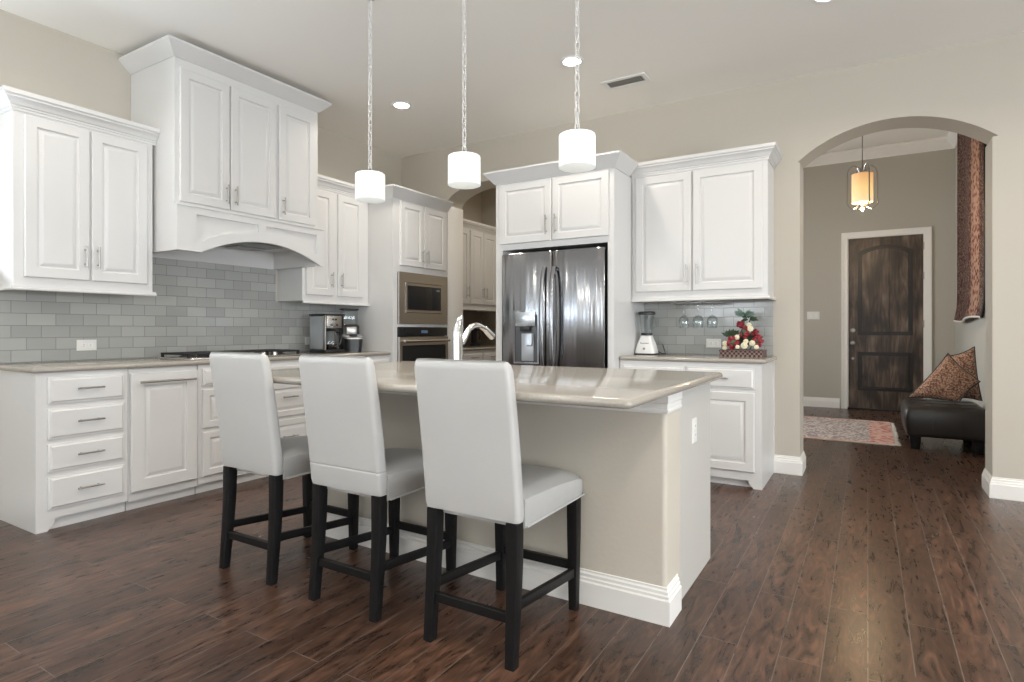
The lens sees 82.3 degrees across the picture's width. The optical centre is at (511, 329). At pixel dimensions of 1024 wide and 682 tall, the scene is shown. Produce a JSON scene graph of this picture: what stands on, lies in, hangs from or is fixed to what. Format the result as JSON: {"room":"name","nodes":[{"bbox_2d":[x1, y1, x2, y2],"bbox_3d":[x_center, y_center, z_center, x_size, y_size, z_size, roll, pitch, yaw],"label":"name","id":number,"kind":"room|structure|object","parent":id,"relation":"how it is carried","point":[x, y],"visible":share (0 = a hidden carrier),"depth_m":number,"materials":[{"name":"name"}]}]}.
{"room":"kitchen","nodes":[
{"label":"kitchen","id":0,"kind":"room"},
{"bbox_2d":[0,9,481,363],"bbox_3d":[-3.380,-0.414,3.252,0.140,3.070,11.550,0,0,31],"label":"wall","id":1,"kind":"structure","parent":0,"point":[36,58],"depth_m":3.95,"materials":[{"name":"beige paint"}]},
{"bbox_2d":[0,85,159,295],"bbox_3d":[-2.780,-0.797,3.728,0.389,1.135,0.843,0,0,31],"label":"upper cabinet","id":2,"kind":"object","parent":1,"relation":"attached to","point":[76,181],"visible":1,"depth_m":3.58,"materials":[{"name":"white paint"}]},
{"bbox_2d":[0,257,344,363],"bbox_3d":[-2.417,-0.167,4.694,0.009,0.745,2.815,0,0,31],"label":"backsplash","id":3,"kind":"structure","parent":1,"relation":"attached to","point":[197,306],"depth_m":4.39,"materials":[{"name":"grey tile"}]},
{"bbox_2d":[77,340,96,350],"bbox_3d":[-2.862,0.103,3.944,0.007,0.073,0.118,0,0,31],"label":"wall outlet","id":4,"kind":"object","parent":3,"relation":"attached to","point":[82,345],"visible":1,"depth_m":3.94,"materials":[{"name":"white plastic"}]},
{"bbox_2d":[305,337,309,344],"bbox_3d":[-1.902,0.103,5.525,0.007,0.073,0.118,0,0,31],"label":"wall outlet","id":5,"kind":"object","parent":3,"relation":"attached to","point":[307,339],"visible":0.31,"depth_m":5.50,"materials":[{"name":"white plastic"}]},
{"bbox_2d":[119,34,331,269],"bbox_3d":[-2.144,-1.224,4.534,0.639,1.379,1.351,0,0,31],"label":"upper cabinet","id":6,"kind":"object","parent":1,"relation":"attached to","point":[235,152],"visible":0.99,"depth_m":4.24,"materials":[{"name":"white paint"}]},
{"bbox_2d":[278,174,368,305],"bbox_3d":[-1.724,-0.797,5.466,0.389,1.135,0.780,0,0,31],"label":"upper cabinet","id":7,"kind":"object","parent":1,"relation":"attached to","point":[342,279],"visible":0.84,"depth_m":5.39,"materials":[{"name":"white paint"}]},
{"bbox_2d":[463,218,495,311],"bbox_3d":[-0.604,-0.784,7.311,0.389,1.088,1.250,0,0,31],"label":"upper cabinet","id":8,"kind":"object","parent":1,"relation":"attached to","point":[479,239],"visible":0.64,"depth_m":7.34,"materials":[{"name":"white paint"}]},
{"bbox_2d":[463,310,495,345],"bbox_3d":[-0.437,-0.036,7.239,0.750,0.485,1.320,0,0,31],"label":"backsplash","id":9,"kind":"structure","parent":1,"relation":"attached to","point":[488,319],"depth_m":7.89,"materials":[{"name":"brown tile"}]},
{"bbox_2d":[482,188,495,226],"bbox_3d":[0.735,-0.414,7.381,2.607,3.070,0.140,0,0,31],"label":"wall","id":10,"kind":"structure","parent":0,"point":[488,196],"depth_m":7.93,"materials":[{"name":"beige paint"}]},
{"bbox_2d":[0,406,1023,681],"bbox_3d":[1.338,1.161,2.112,9.407,0.080,14.500,0,0,31],"label":"floor","id":11,"kind":"structure","parent":0,"point":[874,563],"depth_m":2.41,"materials":[{"name":"brown wood"}]},
{"bbox_2d":[0,369,127,533],"bbox_3d":[-2.725,0.680,3.553,0.664,0.882,0.467,0,0,31],"label":"base cabinet","id":12,"kind":"object","parent":11,"relation":"on","point":[64,435],"visible":0.99,"depth_m":3.37,"materials":[{"name":"white paint"}]},
{"bbox_2d":[125,365,197,510],"bbox_3d":[-2.474,0.681,3.932,0.642,0.880,0.432,0,0,31],"label":"base cabinet","id":13,"kind":"object","parent":11,"relation":"on","point":[162,401],"visible":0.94,"depth_m":3.77,"materials":[{"name":"white paint"}]},
{"bbox_2d":[195,360,306,493],"bbox_3d":[-2.123,0.680,4.545,0.664,0.882,0.971,0,0,31],"label":"base cabinet","id":14,"kind":"object","parent":11,"relation":"on","point":[289,398],"visible":0.25,"depth_m":4.09,"materials":[{"name":"white paint"}]},
{"bbox_2d":[209,351,358,585],"bbox_3d":[-1.087,0.611,2.879,0.407,1.020,0.605,0,0,31],"label":"bar stool","id":15,"kind":"object","parent":11,"relation":"on","point":[251,441],"visible":0.79,"depth_m":2.66,"materials":[{"name":"grey leather"}]},
{"bbox_2d":[299,354,456,622],"bbox_3d":[-0.554,0.611,2.555,0.407,1.020,0.605,0,0,31],"label":"bar stool","id":16,"kind":"object","parent":11,"relation":"on","point":[347,453],"visible":0.88,"depth_m":2.34,"materials":[{"name":"grey leather"}]},
{"bbox_2d":[367,355,389,362],"bbox_3d":[-1.637,0.680,5.345,0.664,0.882,0.896,0,0,31],"label":"base cabinet","id":17,"kind":"object","parent":11,"relation":"on","point":[380,358],"visible":0.02,"depth_m":5.46,"materials":[{"name":"white paint"}]},
{"bbox_2d":[0,351,390,372],"bbox_3d":[-2.142,0.223,4.539,0.637,0.031,2.802,0,0,31],"label":"countertop","id":18,"kind":"structure","parent":17,"relation":"on","point":[65,366],"depth_m":3.68,"materials":[{"name":"beige stone"}]},
{"bbox_2d":[155,349,306,359],"bbox_3d":[-2.119,0.185,4.505,0.450,0.043,0.970,0,0,31],"label":"cooktop","id":19,"kind":"object","parent":18,"relation":"in","point":[196,355],"visible":0.73,"depth_m":4.40,"materials":[{"name":"silver metal"}]},
{"bbox_2d":[309,314,344,352],"bbox_3d":[-1.684,0.032,5.351,0.270,0.350,0.219,0,0,39],"label":"coffee maker","id":20,"kind":"object","parent":18,"relation":"on","point":[322,326],"visible":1,"depth_m":5.28,"materials":[{"name":"black plastic"}]},
{"bbox_2d":[339,308,362,351],"bbox_3d":[-1.541,0.001,5.612,0.176,0.412,0.293,0,0,-29],"label":"coffee machine","id":21,"kind":"object","parent":18,"relation":"on","point":[351,341],"visible":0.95,"depth_m":5.53,"materials":[{"name":"black plastic"}]},
{"bbox_2d":[345,184,452,361],"bbox_3d":[-1.177,-0.120,6.040,0.729,2.482,0.922,0,0,31],"label":"tall cabinet","id":22,"kind":"object","parent":11,"relation":"on","point":[407,231],"visible":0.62,"depth_m":5.70,"materials":[{"name":"white paint"}]},
{"bbox_2d":[397,271,446,323],"bbox_3d":[-1.118,-0.309,6.073,0.558,0.503,0.752,0,0,31],"label":"microwave","id":23,"kind":"object","parent":22,"relation":"in","point":[421,298],"visible":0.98,"depth_m":5.89,"materials":[{"name":"silver metal"}]},
{"bbox_2d":[397,327,449,360],"bbox_3d":[-1.102,0.327,6.063,0.634,0.704,0.752,0,0,31],"label":"wall oven","id":24,"kind":"object","parent":22,"relation":"in","point":[413,343],"visible":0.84,"depth_m":5.89,"materials":[{"name":"silver metal"}]},
{"bbox_2d":[463,349,495,360],"bbox_3d":[-0.489,0.680,7.235,0.664,0.882,1.240,0,0,31],"label":"base cabinet","id":25,"kind":"object","parent":11,"relation":"on","point":[490,355],"visible":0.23,"depth_m":6.87,"materials":[{"name":"white paint"}]},
{"bbox_2d":[463,345,495,350],"bbox_3d":[-0.484,0.223,7.258,0.626,0.031,1.293,0,0,31],"label":"countertop","id":26,"kind":"structure","parent":25,"relation":"on","point":[482,347],"depth_m":6.94,"materials":[{"name":"beige stone"}]},
{"bbox_2d":[470,328,480,345],"bbox_3d":[-0.472,0.081,7.564,0.150,0.250,0.150,0,0,31],"label":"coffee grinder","id":27,"kind":"object","parent":26,"relation":"on","point":[474,331],"visible":0.8,"depth_m":7.54,"materials":[{"name":"black plastic"}]},
{"bbox_2d":[414,358,584,671],"bbox_3d":[-0.027,0.611,2.235,0.407,1.020,0.605,0,0,31],"label":"bar stool","id":28,"kind":"object","parent":11,"relation":"on","point":[468,417],"visible":1,"depth_m":2.02,"materials":[{"name":"grey leather"}]},
{"bbox_2d":[326,382,709,626],"bbox_3d":[-0.036,0.680,3.038,1.940,0.882,0.768,0,0,31],"label":"kitchen island","id":29,"kind":"object","parent":11,"relation":"on","point":[645,504],"visible":0.45,"depth_m":2.40,"materials":[{"name":"beige paint"}]},
{"bbox_2d":[271,361,722,408],"bbox_3d":[-0.186,0.223,2.833,2.060,0.031,1.321,0,0,31],"label":"island countertop","id":30,"kind":"structure","parent":29,"relation":"on","point":[578,386],"depth_m":2.35,"materials":[{"name":"beige stone"}]},
{"bbox_2d":[453,315,494,359],"bbox_3d":[-0.209,0.064,3.296,0.068,0.285,0.384,0,0,31],"label":"kitchen faucet","id":31,"kind":"object","parent":30,"relation":"on","point":[460,338],"visible":0.87,"depth_m":3.15,"materials":[{"name":"silver metal"}]},
{"bbox_2d":[692,417,696,443],"bbox_3d":[0.810,0.446,2.597,0.007,0.108,0.070,0,0,31],"label":"wall outlet","id":32,"kind":"object","parent":29,"relation":"attached to","point":[694,420],"visible":1,"depth_m":2.58,"materials":[{"name":"white plastic"}]},
{"bbox_2d":[502,247,607,367],"bbox_3d":[0.474,0.234,5.055,0.942,1.773,0.836,0,0,31],"label":"refrigerator","id":33,"kind":"object","parent":11,"relation":"on","point":[555,303],"visible":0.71,"depth_m":4.72,"materials":[{"name":"silver metal"}]},
{"bbox_2d":[483,150,643,368],"bbox_3d":[0.492,-0.120,5.100,1.250,2.482,0.799,0,0,31],"label":"tall cabinet","id":34,"kind":"object","parent":11,"relation":"on","point":[540,207],"visible":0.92,"depth_m":4.77,"materials":[{"name":"white paint"}]},
{"bbox_2d":[620,360,774,489],"bbox_3d":[1.447,0.680,4.599,1.050,0.882,0.664,0,0,31],"label":"base cabinet","id":35,"kind":"object","parent":11,"relation":"on","point":[742,402],"visible":0.34,"depth_m":4.19,"materials":[{"name":"white paint"}]},
{"bbox_2d":[619,354,776,363],"bbox_3d":[1.460,0.223,4.602,1.075,0.031,0.628,0,0,31],"label":"countertop","id":36,"kind":"structure","parent":35,"relation":"on","point":[660,357],"depth_m":4.38,"materials":[{"name":"beige stone"}]},
{"bbox_2d":[635,311,665,354],"bbox_3d":[1.182,0.027,4.964,0.221,0.359,0.264,0,0,31],"label":"blender","id":37,"kind":"object","parent":36,"relation":"on","point":[646,345],"visible":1,"depth_m":4.88,"materials":[{"name":"white plastic"}]},
{"bbox_2d":[639,316,651,335],"bbox_3d":[1.147,-0.040,4.919,0.157,0.174,0.124,0,0,31],"label":"jar","id":38,"kind":"object","parent":37,"relation":"on","point":[646,334],"depth_m":4.89,"materials":[{"name":"clear glass"}]},
{"bbox_2d":[719,308,766,356],"bbox_3d":[1.794,0.019,4.556,0.327,0.375,0.190,0,0,31],"label":"floral arrangement","id":39,"kind":"object","parent":36,"relation":"on","point":[745,338],"visible":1,"depth_m":4.51,"materials":[{"name":"plant"}]},
{"bbox_2d":[719,349,766,356],"bbox_3d":[1.796,0.180,4.554,0.321,0.053,0.190,0,0,31],"label":"basket","id":40,"kind":"object","parent":36,"relation":"on","point":[722,352],"depth_m":4.48,"materials":[{"name":"wicker"}]},
{"bbox_2d":[803,416,900,445],"bbox_3d":[3.225,1.115,6.898,2.210,0.010,1.656,0,0,31],"label":"area rug","id":41,"kind":"object","parent":11,"relation":"on","point":[821,428],"visible":0.49,"depth_m":6.47,"materials":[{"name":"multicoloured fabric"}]},
{"bbox_2d":[900,398,984,454],"bbox_3d":[4.170,0.912,5.680,0.644,0.418,0.826,0,0,31],"label":"ottoman","id":42,"kind":"object","parent":11,"relation":"on","point":[920,417],"visible":0.95,"depth_m":5.37,"materials":[{"name":"black leather"}]},
{"bbox_2d":[908,353,980,402],"bbox_3d":[4.087,0.448,5.562,0.550,0.458,0.202,0,0,19],"label":"throw pillow","id":43,"kind":"object","parent":42,"relation":"on","point":[948,381],"visible":1,"depth_m":5.52,"materials":[{"name":"brown fabric"}]},
{"bbox_2d":[951,346,982,400],"bbox_3d":[4.367,0.416,5.656,0.152,0.516,0.295,0,0,-37],"label":"throw pillow","id":44,"kind":"object","parent":42,"relation":"on","point":[966,360],"visible":0.55,"depth_m":5.61,"materials":[{"name":"brown fabric"}]},
{"bbox_2d":[0,0,1023,156],"bbox_3d":[0.135,-1.999,0.132,9.407,0.100,9.865,0,0,31],"label":"ceiling","id":45,"kind":"structure","parent":0,"point":[517,82],"depth_m":3.95,"materials":[{"name":"white paint"}]},
{"bbox_2d":[355,0,384,202],"bbox_3d":[-0.830,-1.361,3.429,0.171,1.206,0.171,0,0,31],"label":"pendant lamp","id":46,"kind":"object","parent":45,"relation":"hanging from","point":[369,184],"visible":1,"depth_m":3.39,"materials":[{"name":"white"}]},
{"bbox_2d":[391,101,411,109],"bbox_3d":[-0.957,-1.945,5.080,0.176,0.008,0.176,0,0,31],"label":"recessed light","id":47,"kind":"object","parent":45,"relation":"in","point":[402,105],"visible":1,"depth_m":5.08,"materials":[{"name":"white plastic"}]},
{"bbox_2d":[448,0,480,188],"bbox_3d":[-0.251,-1.361,3.077,0.171,1.206,0.171,0,0,31],"label":"pendant lamp","id":48,"kind":"object","parent":45,"relation":"hanging from","point":[464,168],"visible":1,"depth_m":3.02,"materials":[{"name":"white"}]},
{"bbox_2d":[560,56,583,66],"bbox_3d":[0.436,-1.945,4.252,0.176,0.008,0.176,0,0,31],"label":"recessed light","id":49,"kind":"object","parent":45,"relation":"in","point":[569,61],"visible":0.87,"depth_m":4.25,"materials":[{"name":"white plastic"}]},
{"bbox_2d":[559,0,595,171],"bbox_3d":[0.305,-1.361,2.740,0.171,1.206,0.171,0,0,31],"label":"pendant lamp","id":50,"kind":"object","parent":45,"relation":"hanging from","point":[577,146],"visible":1,"depth_m":2.68,"materials":[{"name":"white"}]},
{"bbox_2d":[600,72,650,90],"bbox_3d":[0.892,-1.945,4.595,0.354,0.006,0.170,0,0,31],"label":"ceiling vent","id":51,"kind":"object","parent":45,"relation":"in","point":[639,78],"visible":1,"depth_m":4.59,"materials":[{"name":"white plastic"}]},
{"bbox_2d":[811,0,833,3],"bbox_3d":[1.833,-1.945,3.403,0.176,0.008,0.176,0,0,31],"label":"recessed light","id":52,"kind":"object","parent":45,"relation":"in","point":[814,1],"visible":1,"depth_m":3.47,"materials":[{"name":"white plastic"}]},
{"bbox_2d":[402,32,1023,479],"bbox_3d":[2.759,-0.779,4.356,9.207,3.800,0.280,0,0,31],"label":"wall","id":53,"kind":"structure","parent":0,"point":[975,90],"depth_m":4.40,"materials":[{"name":"beige paint"}]},
{"bbox_2d":[447,206,462,358],"bbox_3d":[-0.622,-0.107,6.409,0.012,2.457,0.276,0,0,31],"label":"trim","id":54,"kind":"structure","parent":53,"relation":"attached to","point":[454,215],"depth_m":6.37,"materials":[{"name":"white paint"}]},
{"bbox_2d":[631,142,781,301],"bbox_3d":[1.541,-0.797,4.703,1.104,1.135,0.389,0,0,31],"label":"upper cabinet","id":55,"kind":"object","parent":53,"relation":"attached to","point":[703,223],"visible":0.99,"depth_m":4.54,"materials":[{"name":"white paint"}]},
{"bbox_2d":[671,300,724,304],"bbox_3d":[1.506,-0.219,4.742,0.390,0.022,0.230,0,0,31],"label":"glass rack","id":56,"kind":"object","parent":55,"relation":"attached to","point":[686,302],"visible":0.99,"depth_m":4.69,"materials":[{"name":"silver metal"}]},
{"bbox_2d":[645,299,772,355],"bbox_3d":[1.612,-0.024,4.883,1.042,0.460,0.009,0,0,31],"label":"backsplash","id":57,"kind":"structure","parent":53,"relation":"attached to","point":[667,327],"depth_m":4.90,"materials":[{"name":"grey tile"}]},
{"bbox_2d":[706,339,720,347],"bbox_3d":[1.665,0.111,4.841,0.118,0.073,0.007,0,0,31],"label":"wall outlet","id":58,"kind":"object","parent":57,"relation":"attached to","point":[710,343],"visible":1,"depth_m":4.84,"materials":[{"name":"white plastic"}]},
{"bbox_2d":[774,451,805,475],"bbox_3d":[2.174,1.051,4.711,0.318,0.140,0.316,0,0,31],"label":"baseboard","id":59,"kind":"structure","parent":53,"relation":"attached to","point":[792,465],"depth_m":4.55,"materials":[{"name":"white paint"}]},
{"bbox_2d":[982,468,1023,501],"bbox_3d":[4.934,1.051,3.034,3.896,0.140,0.316,0,0,31],"label":"baseboard","id":60,"kind":"structure","parent":53,"relation":"attached to","point":[994,487],"depth_m":3.88,"materials":[{"name":"white paint"}]},
{"bbox_2d":[803,148,954,407],"bbox_3d":[4.337,-0.729,8.680,3.800,3.700,0.140,0,0,31],"label":"wall","id":61,"kind":"structure","parent":0,"point":[915,190],"depth_m":8.29,"materials":[{"name":"grey paint"}]},
{"bbox_2d":[807,311,819,318],"bbox_3d":[4.400,-0.209,8.554,0.165,0.115,0.008,0,0,31],"label":"light switch","id":62,"kind":"object","parent":61,"relation":"attached to","point":[810,315],"visible":1,"depth_m":8.55,"materials":[{"name":"white plastic"}]},
{"bbox_2d":[803,396,839,407],"bbox_3d":[3.768,1.051,8.933,2.145,0.140,0.018,0,0,31],"label":"baseboard","id":63,"kind":"structure","parent":61,"relation":"attached to","point":[807,401],"depth_m":8.49,"materials":[{"name":"white paint"}]},
{"bbox_2d":[841,226,931,411],"bbox_3d":[5.171,-0.129,8.123,1.049,2.499,0.185,0,0,31],"label":"door","id":64,"kind":"structure","parent":61,"relation":"in","point":[886,275],"depth_m":8.12,"materials":[{"name":"brown wood"}]},
{"bbox_2d":[826,128,947,152],"bbox_3d":[3.222,-2.589,6.845,3.800,0.100,4.455,0,0,31],"label":"ceiling","id":65,"kind":"structure","parent":0,"point":[891,136],"depth_m":7.73,"materials":[{"name":"white paint"}]},
{"bbox_2d":[846,136,878,211],"bbox_3d":[3.747,-1.901,6.265,0.233,1.274,0.233,0,0,-38],"label":"lantern","id":66,"kind":"object","parent":65,"relation":"hanging from","point":[862,182],"visible":0.91,"depth_m":6.21,"materials":[{"name":"beige glass"}]},
{"bbox_2d":[955,145,984,408],"bbox_3d":[4.755,-0.729,5.825,0.120,3.700,4.305,0,0,31],"label":"wall","id":67,"kind":"structure","parent":0,"point":[970,333],"depth_m":6.48,"materials":[{"name":"grey paint"}]},
{"bbox_2d":[805,131,956,167],"bbox_3d":[3.223,-2.459,6.759,3.470,0.150,4.300,0,0,31],"label":"trim","id":68,"kind":"structure","parent":67,"relation":"attached to","point":[949,141],"depth_m":8.02,"materials":[{"name":"white paint"}]},
{"bbox_2d":[953,133,986,322],"bbox_3d":[4.910,-1.246,6.296,0.103,2.327,1.920,0,0,31],"label":"curtain","id":69,"kind":"object","parent":67,"relation":"attached to","point":[970,151],"visible":0.83,"depth_m":6.15,"materials":[{"name":"brown fabric"}]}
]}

